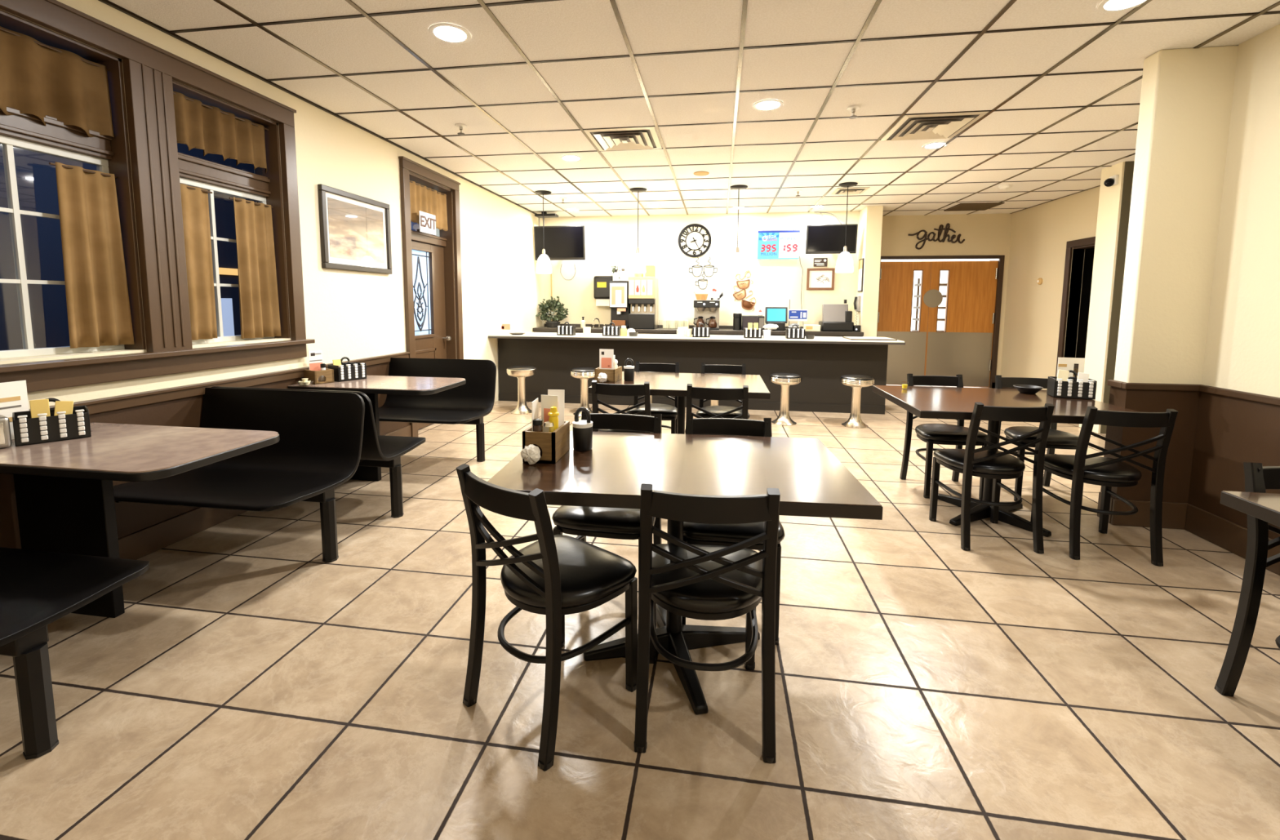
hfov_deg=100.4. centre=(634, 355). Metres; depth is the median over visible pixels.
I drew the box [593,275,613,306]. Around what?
paper towel dispenser
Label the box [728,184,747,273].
pendant lamp
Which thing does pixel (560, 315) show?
potted plant
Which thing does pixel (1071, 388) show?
condiment caddy
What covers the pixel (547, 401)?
menu
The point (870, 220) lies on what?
column
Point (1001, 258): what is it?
trim
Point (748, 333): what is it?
condiment caddy
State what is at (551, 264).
power cable
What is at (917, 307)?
rack
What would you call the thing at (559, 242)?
wall tv
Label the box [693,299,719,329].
coffee brewer
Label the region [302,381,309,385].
cup
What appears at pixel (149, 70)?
trim
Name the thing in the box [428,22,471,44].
recessed light
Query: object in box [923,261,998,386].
door
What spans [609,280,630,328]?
dispenser
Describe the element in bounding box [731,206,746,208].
recessed light
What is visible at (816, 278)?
framed sketch
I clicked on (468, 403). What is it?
bench
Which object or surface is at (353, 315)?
wall
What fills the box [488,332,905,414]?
counter
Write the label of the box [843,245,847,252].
socket
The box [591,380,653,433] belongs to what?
dining chair
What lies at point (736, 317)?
canister
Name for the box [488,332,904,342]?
countertop
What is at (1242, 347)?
wall
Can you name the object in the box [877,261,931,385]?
door
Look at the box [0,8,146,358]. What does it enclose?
window
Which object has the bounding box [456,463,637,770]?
dining chair
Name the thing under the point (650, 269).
cardboard box
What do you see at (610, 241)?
wall
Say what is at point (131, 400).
trim
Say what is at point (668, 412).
dining chair
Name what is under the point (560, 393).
menu
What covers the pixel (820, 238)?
wall tv
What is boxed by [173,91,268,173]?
valance curtain
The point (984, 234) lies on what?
wall
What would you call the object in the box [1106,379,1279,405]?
trim
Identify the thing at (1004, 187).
smoke detector
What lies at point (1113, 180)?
security camera
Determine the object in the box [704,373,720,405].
counter stool
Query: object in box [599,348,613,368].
table card
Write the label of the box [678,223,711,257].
wall clock
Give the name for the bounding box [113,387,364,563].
bench
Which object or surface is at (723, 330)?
countertop
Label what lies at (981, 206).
ceiling vent
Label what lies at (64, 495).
table
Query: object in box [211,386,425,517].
bench
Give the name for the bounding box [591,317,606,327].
faucet
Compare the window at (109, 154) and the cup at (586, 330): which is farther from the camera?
the cup at (586, 330)
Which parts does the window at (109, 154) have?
sash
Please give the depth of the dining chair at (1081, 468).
2.93 m
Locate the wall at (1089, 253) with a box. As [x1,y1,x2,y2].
[1075,247,1094,358]
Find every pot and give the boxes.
[545,321,559,327]
[693,315,704,327]
[705,316,717,328]
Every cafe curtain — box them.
[48,161,134,348]
[180,183,217,340]
[228,196,281,338]
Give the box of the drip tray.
[612,320,626,325]
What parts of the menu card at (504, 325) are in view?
printed panel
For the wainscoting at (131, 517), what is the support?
attached to the wall at (353, 315)
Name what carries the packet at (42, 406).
in the condiment caddy at (28, 430)
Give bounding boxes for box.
[303,368,334,384]
[522,421,569,463]
[594,366,622,382]
[634,273,643,276]
[644,265,655,276]
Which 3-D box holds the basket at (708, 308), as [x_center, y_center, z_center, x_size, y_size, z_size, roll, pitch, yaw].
[1.281,-0.760,8.735,0.170,0.060,0.170,1,6,9]
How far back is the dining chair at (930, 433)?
4.00 m
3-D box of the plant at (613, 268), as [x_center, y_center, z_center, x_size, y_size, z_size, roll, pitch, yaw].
[-0.325,-1.405,9.101,0.168,0.274,0.130,1,6,9]
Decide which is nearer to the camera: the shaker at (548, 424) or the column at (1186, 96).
the shaker at (548, 424)
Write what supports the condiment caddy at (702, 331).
on the counter at (820, 362)
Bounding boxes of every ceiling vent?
[583,126,662,151]
[831,186,870,195]
[880,111,989,141]
[943,202,1004,211]
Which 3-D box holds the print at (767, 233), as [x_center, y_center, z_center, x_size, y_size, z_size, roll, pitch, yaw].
[2.222,-1.974,8.828,0.320,0.120,0.001,1,6,9]
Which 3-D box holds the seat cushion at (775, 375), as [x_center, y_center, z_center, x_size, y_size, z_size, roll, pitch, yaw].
[1.777,0.252,6.283,0.356,0.080,0.356,1,6,9]
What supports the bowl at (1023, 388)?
on the dining table at (928, 402)
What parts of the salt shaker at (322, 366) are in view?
lid, glass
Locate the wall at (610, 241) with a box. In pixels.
[543,210,859,326]
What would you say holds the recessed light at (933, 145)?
in the ceiling
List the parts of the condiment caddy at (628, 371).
loop handle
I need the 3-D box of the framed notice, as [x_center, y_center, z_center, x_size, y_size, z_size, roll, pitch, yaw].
[3.585,-1.276,8.452,0.023,0.520,0.240,1,6,9]
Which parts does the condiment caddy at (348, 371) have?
loop handle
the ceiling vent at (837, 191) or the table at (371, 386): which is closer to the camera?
the table at (371, 386)
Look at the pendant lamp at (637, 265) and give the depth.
7.13 m
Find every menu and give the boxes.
[531,397,538,431]
[541,395,558,431]
[547,389,564,426]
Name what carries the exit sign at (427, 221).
attached to the door at (431, 285)
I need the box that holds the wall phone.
[853,295,861,324]
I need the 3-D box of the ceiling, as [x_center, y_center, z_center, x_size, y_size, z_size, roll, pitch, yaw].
[2.434,-1.914,3.574,10.374,0.100,11.950,1,6,9]
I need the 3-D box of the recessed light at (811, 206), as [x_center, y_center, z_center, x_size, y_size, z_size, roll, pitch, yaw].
[2.833,-2.317,8.277,0.230,0.007,0.230,1,6,9]
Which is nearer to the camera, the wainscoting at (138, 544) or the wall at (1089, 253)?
the wainscoting at (138, 544)
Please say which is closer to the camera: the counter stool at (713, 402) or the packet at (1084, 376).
the packet at (1084, 376)
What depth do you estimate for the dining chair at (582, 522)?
2.33 m
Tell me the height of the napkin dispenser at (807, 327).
0.100 m
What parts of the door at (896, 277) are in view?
kick plate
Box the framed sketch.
[806,268,835,289]
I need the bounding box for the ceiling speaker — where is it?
[693,171,709,175]
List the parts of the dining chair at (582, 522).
leg, seat frame, seat, rail, leg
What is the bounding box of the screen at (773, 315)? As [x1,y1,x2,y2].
[764,306,787,330]
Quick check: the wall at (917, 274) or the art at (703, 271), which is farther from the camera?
the wall at (917, 274)
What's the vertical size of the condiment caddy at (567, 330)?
0.179 m
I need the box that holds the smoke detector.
[998,184,1013,190]
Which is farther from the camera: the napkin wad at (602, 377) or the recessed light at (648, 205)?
the recessed light at (648, 205)
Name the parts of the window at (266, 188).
sash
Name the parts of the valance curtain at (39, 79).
rod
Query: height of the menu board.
0.016 m
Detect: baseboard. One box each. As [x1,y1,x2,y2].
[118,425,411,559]
[991,382,1016,389]
[1097,492,1279,575]
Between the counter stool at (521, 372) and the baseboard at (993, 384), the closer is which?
the counter stool at (521, 372)
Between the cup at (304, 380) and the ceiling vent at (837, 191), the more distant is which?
the ceiling vent at (837, 191)
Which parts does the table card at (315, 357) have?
printed panel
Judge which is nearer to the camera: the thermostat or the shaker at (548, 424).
the shaker at (548, 424)
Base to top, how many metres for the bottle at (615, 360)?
0.148 m
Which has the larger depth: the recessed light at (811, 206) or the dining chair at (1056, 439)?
the recessed light at (811, 206)
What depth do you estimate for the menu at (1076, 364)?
3.70 m
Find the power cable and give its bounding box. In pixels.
[551,263,552,297]
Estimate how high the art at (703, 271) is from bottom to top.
0.305 m
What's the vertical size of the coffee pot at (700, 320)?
0.185 m
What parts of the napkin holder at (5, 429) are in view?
plate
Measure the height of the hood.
0.090 m
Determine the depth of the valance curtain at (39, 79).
2.58 m
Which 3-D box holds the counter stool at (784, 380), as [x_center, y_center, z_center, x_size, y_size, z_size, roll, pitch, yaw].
[1.776,0.506,6.308,0.377,0.590,0.377,1,6,9]
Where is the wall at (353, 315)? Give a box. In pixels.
[0,0,544,408]
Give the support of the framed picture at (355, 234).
attached to the wall at (353, 315)
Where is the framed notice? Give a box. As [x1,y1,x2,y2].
[857,257,864,292]
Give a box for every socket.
[635,247,639,253]
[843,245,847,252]
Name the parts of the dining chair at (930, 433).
leg, rail, seat frame, seat, leg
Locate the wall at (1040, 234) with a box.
[1000,186,1100,390]
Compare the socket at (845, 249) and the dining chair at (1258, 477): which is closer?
the dining chair at (1258, 477)
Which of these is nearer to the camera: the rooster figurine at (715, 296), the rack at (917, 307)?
the rooster figurine at (715, 296)
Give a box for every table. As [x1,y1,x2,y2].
[0,422,279,617]
[288,375,466,480]
[487,431,883,714]
[588,371,770,434]
[871,385,1140,537]
[1220,490,1279,527]
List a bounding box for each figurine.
[711,288,723,300]
[757,309,762,315]
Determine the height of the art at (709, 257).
0.341 m
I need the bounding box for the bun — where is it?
[626,328,635,334]
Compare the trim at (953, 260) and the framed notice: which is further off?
the trim at (953, 260)
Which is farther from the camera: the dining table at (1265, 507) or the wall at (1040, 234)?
the wall at (1040, 234)
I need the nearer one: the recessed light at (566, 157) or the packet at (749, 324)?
the recessed light at (566, 157)
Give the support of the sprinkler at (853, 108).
attached to the ceiling
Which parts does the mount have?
shelf plate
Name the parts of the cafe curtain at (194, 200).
rod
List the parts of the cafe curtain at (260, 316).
rod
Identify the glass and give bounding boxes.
[0,142,256,350]
[902,381,908,388]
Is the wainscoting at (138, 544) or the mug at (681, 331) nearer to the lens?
the wainscoting at (138, 544)
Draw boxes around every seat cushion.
[506,365,535,369]
[570,367,595,372]
[769,373,800,378]
[840,374,873,380]
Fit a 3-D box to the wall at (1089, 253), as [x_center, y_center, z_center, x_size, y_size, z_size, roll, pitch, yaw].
[6.840,-0.511,6.927,1.550,2.550,1.250,1,6,9]
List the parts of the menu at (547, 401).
printed panel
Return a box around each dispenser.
[580,316,585,328]
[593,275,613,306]
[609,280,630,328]
[803,324,820,331]
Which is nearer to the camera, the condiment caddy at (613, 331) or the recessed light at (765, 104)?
the recessed light at (765, 104)
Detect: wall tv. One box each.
[533,225,585,260]
[805,223,857,253]
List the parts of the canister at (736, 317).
lid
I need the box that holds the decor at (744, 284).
[733,270,755,310]
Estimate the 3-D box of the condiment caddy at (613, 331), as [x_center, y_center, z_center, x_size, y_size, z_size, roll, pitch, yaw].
[-0.314,-0.364,7.233,0.224,0.179,0.156,1,6,9]
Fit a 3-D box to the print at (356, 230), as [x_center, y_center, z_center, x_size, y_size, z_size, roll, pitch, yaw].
[-2.400,-1.067,4.630,0.003,0.470,0.710,1,6,9]
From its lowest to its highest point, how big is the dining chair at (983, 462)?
0.866 m
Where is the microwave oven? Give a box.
[741,315,764,329]
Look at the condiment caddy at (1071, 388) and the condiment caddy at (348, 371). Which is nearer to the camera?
the condiment caddy at (1071, 388)
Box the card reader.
[853,324,861,332]
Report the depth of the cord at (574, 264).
9.48 m
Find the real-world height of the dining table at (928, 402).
0.790 m
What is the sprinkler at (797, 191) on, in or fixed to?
attached to the ceiling
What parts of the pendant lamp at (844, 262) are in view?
lamp shade, cord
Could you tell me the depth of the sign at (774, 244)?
8.82 m
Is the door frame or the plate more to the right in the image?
the door frame
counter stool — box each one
[506,365,536,414]
[569,367,595,416]
[639,371,656,403]
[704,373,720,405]
[768,373,802,426]
[839,374,875,428]
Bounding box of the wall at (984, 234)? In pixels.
[880,213,1012,375]
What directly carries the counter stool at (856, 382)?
on the floor
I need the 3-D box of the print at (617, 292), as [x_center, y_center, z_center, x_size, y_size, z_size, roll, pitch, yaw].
[-0.276,-0.996,8.799,0.215,0.300,0.003,1,6,9]
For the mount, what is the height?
0.253 m
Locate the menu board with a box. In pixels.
[842,336,897,340]
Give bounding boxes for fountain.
[628,276,657,328]
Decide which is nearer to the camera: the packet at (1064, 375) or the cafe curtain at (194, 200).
the cafe curtain at (194, 200)
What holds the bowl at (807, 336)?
on the counter at (820, 362)
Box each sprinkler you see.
[454,123,466,135]
[794,189,801,196]
[846,105,860,119]
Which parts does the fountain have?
splash plate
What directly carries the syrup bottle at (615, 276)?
on the dispenser at (620, 307)
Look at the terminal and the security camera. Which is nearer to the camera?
the security camera
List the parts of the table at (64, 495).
support panel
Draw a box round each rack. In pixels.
[662,320,688,328]
[911,278,946,331]
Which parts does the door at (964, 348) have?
push plate, kick plate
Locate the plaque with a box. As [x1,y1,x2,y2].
[813,257,827,266]
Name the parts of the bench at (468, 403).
leg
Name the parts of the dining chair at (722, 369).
seat, rail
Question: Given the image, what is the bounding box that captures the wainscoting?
[1100,386,1279,539]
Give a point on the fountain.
(642, 291)
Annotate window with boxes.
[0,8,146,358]
[172,80,290,344]
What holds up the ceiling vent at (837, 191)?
in the ceiling
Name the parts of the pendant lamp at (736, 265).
lamp shade, cord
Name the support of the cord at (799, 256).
hanging from the sign at (774, 244)
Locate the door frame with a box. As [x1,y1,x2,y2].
[1055,236,1095,376]
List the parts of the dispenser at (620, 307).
picture panel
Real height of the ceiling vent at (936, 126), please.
0.025 m
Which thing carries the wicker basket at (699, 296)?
on the coffee brewer
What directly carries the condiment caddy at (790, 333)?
on the counter at (820, 362)
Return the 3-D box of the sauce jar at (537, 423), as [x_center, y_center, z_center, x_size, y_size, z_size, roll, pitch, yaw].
[-0.379,0.321,2.087,0.038,0.146,0.038,1,6,9]
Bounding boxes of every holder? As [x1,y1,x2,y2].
[0,414,12,448]
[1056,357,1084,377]
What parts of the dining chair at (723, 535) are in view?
leg, rail, seat frame, seat, leg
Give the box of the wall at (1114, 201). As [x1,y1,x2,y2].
[1079,160,1134,433]
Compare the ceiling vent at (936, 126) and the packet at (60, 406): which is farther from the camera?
the ceiling vent at (936, 126)
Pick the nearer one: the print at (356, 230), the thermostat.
the print at (356, 230)
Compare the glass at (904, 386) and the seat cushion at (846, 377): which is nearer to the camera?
the glass at (904, 386)
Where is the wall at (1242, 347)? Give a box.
[1201,23,1279,397]
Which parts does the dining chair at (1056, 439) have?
leg, rail, seat frame, seat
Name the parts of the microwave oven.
door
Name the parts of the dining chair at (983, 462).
leg, seat, seat frame, leg, rail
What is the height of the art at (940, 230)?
0.433 m
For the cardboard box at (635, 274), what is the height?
0.185 m
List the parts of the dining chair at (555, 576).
rail, leg, seat frame, seat, leg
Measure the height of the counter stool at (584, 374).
0.590 m
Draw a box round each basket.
[693,292,708,300]
[695,307,705,311]
[707,307,717,311]
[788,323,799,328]
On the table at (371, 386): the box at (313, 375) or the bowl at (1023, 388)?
the box at (313, 375)
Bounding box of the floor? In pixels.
[0,384,1279,839]
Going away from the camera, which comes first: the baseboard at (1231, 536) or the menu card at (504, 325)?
the baseboard at (1231, 536)
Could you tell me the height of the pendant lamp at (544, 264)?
1.105 m
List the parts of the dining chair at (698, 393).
seat, rail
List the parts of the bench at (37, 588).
leg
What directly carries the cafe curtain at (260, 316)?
hanging from the window at (266, 188)
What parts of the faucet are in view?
spout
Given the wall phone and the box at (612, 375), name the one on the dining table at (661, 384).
the box at (612, 375)
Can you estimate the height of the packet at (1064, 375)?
0.110 m
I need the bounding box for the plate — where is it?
[508,332,524,334]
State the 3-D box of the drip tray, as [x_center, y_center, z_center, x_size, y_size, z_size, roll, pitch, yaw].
[-0.253,-0.555,8.957,0.220,0.090,0.180,1,6,9]
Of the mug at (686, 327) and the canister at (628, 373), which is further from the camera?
the mug at (686, 327)
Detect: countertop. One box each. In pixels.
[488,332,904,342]
[532,323,863,336]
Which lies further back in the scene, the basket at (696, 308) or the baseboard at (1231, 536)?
the basket at (696, 308)
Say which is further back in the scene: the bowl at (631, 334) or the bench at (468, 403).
the bowl at (631, 334)
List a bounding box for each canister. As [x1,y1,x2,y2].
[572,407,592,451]
[572,426,592,451]
[623,368,634,381]
[733,313,742,329]
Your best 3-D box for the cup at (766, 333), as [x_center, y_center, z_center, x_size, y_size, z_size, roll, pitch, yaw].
[1.707,-0.282,6.893,0.104,0.105,0.104,-2,6,-21]
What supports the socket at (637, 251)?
attached to the pendant lamp at (637, 265)
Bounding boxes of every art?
[688,257,702,276]
[695,271,707,288]
[703,257,717,276]
[907,222,964,249]
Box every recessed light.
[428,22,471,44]
[560,155,582,161]
[565,208,579,211]
[645,204,661,207]
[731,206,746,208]
[752,99,783,111]
[808,205,824,208]
[922,141,949,149]
[1097,0,1146,13]
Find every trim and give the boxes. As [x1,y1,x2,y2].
[0,0,306,352]
[0,338,315,392]
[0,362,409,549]
[29,351,409,414]
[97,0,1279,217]
[876,255,1004,388]
[880,258,998,261]
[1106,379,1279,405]
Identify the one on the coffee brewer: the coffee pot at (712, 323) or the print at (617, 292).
the coffee pot at (712, 323)
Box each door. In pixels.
[398,155,463,436]
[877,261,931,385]
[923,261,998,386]
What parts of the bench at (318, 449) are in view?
leg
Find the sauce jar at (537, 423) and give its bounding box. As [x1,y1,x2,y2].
[533,418,542,457]
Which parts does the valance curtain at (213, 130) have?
rod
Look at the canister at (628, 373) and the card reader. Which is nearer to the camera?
the canister at (628, 373)
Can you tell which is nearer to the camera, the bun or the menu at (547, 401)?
the menu at (547, 401)
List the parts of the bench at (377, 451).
leg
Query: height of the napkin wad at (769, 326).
0.103 m
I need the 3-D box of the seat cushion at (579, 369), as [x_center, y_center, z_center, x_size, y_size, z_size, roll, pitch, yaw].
[-0.633,0.196,6.720,0.356,0.080,0.356,1,6,9]
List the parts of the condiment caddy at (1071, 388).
loop handle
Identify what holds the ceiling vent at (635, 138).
in the ceiling
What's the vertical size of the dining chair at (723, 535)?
0.866 m
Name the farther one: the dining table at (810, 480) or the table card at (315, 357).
the table card at (315, 357)
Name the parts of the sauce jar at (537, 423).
lid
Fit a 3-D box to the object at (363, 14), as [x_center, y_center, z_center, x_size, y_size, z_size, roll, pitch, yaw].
[2.558,-1.855,3.560,10.124,0.015,11.550,1,6,9]
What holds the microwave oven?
on the countertop at (723, 330)
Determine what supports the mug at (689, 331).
on the counter at (820, 362)
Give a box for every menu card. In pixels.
[0,380,29,439]
[497,318,511,333]
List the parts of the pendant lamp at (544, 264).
cord, lamp shade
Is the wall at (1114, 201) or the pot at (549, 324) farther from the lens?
the pot at (549, 324)
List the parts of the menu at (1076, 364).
printed panel, printed panel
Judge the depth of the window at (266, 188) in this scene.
3.60 m
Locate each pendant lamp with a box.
[534,190,551,273]
[630,187,646,273]
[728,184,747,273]
[835,182,857,272]
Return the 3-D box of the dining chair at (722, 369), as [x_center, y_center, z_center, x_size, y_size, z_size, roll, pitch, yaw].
[0.781,0.519,4.736,0.458,0.866,0.498,1,6,9]
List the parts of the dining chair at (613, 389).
rail, seat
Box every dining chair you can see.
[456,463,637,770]
[551,410,662,601]
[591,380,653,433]
[626,361,679,434]
[633,483,780,763]
[681,414,784,644]
[684,383,748,435]
[696,362,750,419]
[899,373,986,500]
[928,402,1054,553]
[995,375,1084,503]
[1030,405,1177,566]
[1214,462,1279,696]
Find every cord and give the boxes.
[560,263,575,279]
[799,256,803,322]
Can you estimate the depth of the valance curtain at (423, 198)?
5.87 m
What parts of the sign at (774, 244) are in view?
blue panel, cap frame, white panel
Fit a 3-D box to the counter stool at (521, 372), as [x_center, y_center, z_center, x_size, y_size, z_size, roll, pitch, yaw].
[-1.449,0.434,6.842,0.372,0.592,0.372,1,6,9]
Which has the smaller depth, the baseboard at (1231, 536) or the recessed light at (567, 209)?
the baseboard at (1231, 536)
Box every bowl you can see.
[628,332,638,336]
[805,334,814,338]
[1013,384,1043,394]
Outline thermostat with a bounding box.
[1036,277,1042,284]
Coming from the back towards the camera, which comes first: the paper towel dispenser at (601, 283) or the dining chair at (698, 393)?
the paper towel dispenser at (601, 283)
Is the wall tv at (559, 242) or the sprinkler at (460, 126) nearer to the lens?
the sprinkler at (460, 126)
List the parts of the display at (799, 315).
panel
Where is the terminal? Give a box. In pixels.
[818,299,853,331]
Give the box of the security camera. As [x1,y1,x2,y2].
[1103,174,1119,186]
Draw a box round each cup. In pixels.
[301,377,308,382]
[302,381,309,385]
[582,326,591,335]
[762,329,770,337]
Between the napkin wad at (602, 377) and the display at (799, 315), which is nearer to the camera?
the napkin wad at (602, 377)
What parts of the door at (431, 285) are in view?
leaded pane, moulding, knob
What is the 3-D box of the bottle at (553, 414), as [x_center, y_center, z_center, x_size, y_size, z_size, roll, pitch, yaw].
[-0.324,0.295,2.135,0.046,0.188,0.046,1,6,9]
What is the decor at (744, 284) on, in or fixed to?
attached to the wall at (610, 241)
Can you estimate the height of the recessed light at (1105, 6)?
0.007 m
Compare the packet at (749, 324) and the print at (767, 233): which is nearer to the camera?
the packet at (749, 324)
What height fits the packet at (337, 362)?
0.099 m
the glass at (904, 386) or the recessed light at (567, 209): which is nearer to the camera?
the glass at (904, 386)
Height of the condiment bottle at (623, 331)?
0.140 m
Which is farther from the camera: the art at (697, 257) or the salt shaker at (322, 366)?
the art at (697, 257)
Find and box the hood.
[628,298,655,304]
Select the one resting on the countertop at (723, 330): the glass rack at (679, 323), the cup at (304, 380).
the glass rack at (679, 323)
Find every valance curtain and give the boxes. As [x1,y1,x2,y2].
[0,26,114,137]
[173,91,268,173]
[409,180,448,231]
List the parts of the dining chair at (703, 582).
leg, seat frame, seat, rail, leg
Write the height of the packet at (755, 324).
0.120 m
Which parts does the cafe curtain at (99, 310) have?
rod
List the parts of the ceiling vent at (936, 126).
plate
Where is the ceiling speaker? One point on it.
(697, 173)
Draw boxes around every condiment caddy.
[12,398,91,446]
[328,356,366,382]
[556,321,575,335]
[602,322,620,336]
[623,358,634,381]
[692,323,710,337]
[743,324,762,337]
[785,324,804,338]
[1046,369,1097,399]
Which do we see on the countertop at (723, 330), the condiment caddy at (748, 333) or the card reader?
the card reader
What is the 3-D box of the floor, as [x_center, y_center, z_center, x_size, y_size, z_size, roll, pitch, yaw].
[2.418,1.104,3.869,10.374,0.120,11.950,1,6,9]
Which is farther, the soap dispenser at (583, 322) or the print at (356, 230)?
the soap dispenser at (583, 322)
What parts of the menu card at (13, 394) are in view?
printed panel, printed panel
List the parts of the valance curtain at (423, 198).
rod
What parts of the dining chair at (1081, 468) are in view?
leg, seat frame, seat, leg, rail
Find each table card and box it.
[308,350,322,380]
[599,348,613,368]
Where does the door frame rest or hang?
in the wall at (1040, 234)
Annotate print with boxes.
[327,197,384,263]
[611,286,624,304]
[759,232,778,239]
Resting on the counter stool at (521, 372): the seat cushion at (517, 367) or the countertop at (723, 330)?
the seat cushion at (517, 367)
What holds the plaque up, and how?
attached to the wall at (610, 241)
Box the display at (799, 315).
[787,309,807,328]
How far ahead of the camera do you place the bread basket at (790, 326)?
8.37 m
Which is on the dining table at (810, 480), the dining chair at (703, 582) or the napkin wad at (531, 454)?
the napkin wad at (531, 454)
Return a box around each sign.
[417,210,435,235]
[756,228,799,258]
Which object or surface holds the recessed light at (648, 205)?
in the ceiling
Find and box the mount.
[534,211,558,226]
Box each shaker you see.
[320,363,325,380]
[543,421,554,426]
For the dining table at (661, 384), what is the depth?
4.23 m
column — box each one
[854,205,883,337]
[1114,44,1238,384]
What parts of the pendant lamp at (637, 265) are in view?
lamp shade, cord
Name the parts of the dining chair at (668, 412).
seat, rail, seat frame, leg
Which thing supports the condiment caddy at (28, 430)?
on the table at (64, 495)
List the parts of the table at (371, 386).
support panel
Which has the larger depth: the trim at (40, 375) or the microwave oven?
the microwave oven
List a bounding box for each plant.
[535,296,568,327]
[611,266,621,278]
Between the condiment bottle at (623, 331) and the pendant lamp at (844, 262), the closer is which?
the pendant lamp at (844, 262)
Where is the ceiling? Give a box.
[108,0,1279,217]
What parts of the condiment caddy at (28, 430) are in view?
loop handle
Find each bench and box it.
[0,546,149,759]
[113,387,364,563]
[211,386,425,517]
[378,357,496,462]
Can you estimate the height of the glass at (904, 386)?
0.050 m
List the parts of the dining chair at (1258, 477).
rail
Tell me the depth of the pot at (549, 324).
9.18 m
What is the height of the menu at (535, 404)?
0.215 m
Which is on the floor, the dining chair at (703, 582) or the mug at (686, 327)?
the dining chair at (703, 582)
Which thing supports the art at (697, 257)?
attached to the wall at (610, 241)
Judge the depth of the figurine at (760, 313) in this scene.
8.60 m
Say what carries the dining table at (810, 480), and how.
on the floor
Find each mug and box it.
[676,327,684,337]
[682,326,688,336]
[684,328,692,337]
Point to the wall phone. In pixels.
(857, 300)
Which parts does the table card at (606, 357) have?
printed panel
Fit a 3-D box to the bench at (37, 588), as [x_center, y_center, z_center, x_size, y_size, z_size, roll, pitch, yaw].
[-2.342,0.785,1.744,1.075,0.876,0.677,1,6,9]
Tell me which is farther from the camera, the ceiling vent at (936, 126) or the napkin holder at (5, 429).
the ceiling vent at (936, 126)
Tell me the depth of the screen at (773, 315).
8.59 m
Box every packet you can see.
[29,399,50,417]
[53,400,73,415]
[332,359,341,367]
[747,322,752,328]
[753,322,758,329]
[1056,369,1069,381]
[1076,372,1088,382]
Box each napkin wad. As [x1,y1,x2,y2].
[520,444,540,464]
[597,373,607,382]
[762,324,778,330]
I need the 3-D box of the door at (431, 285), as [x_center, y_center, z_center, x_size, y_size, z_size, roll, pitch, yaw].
[-2.277,-0.601,5.927,0.212,2.822,1.180,1,6,9]
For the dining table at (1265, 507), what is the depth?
1.70 m
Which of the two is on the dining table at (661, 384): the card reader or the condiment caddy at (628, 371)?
the condiment caddy at (628, 371)
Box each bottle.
[547,406,559,431]
[613,269,618,280]
[614,359,617,368]
[620,325,626,336]
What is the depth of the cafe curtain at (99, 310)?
2.74 m
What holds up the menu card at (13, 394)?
on the table at (64, 495)
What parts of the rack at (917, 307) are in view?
post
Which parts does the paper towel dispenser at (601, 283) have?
paper sheet frame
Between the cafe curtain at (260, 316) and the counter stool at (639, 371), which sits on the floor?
the counter stool at (639, 371)
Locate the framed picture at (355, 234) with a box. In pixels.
[317,183,391,274]

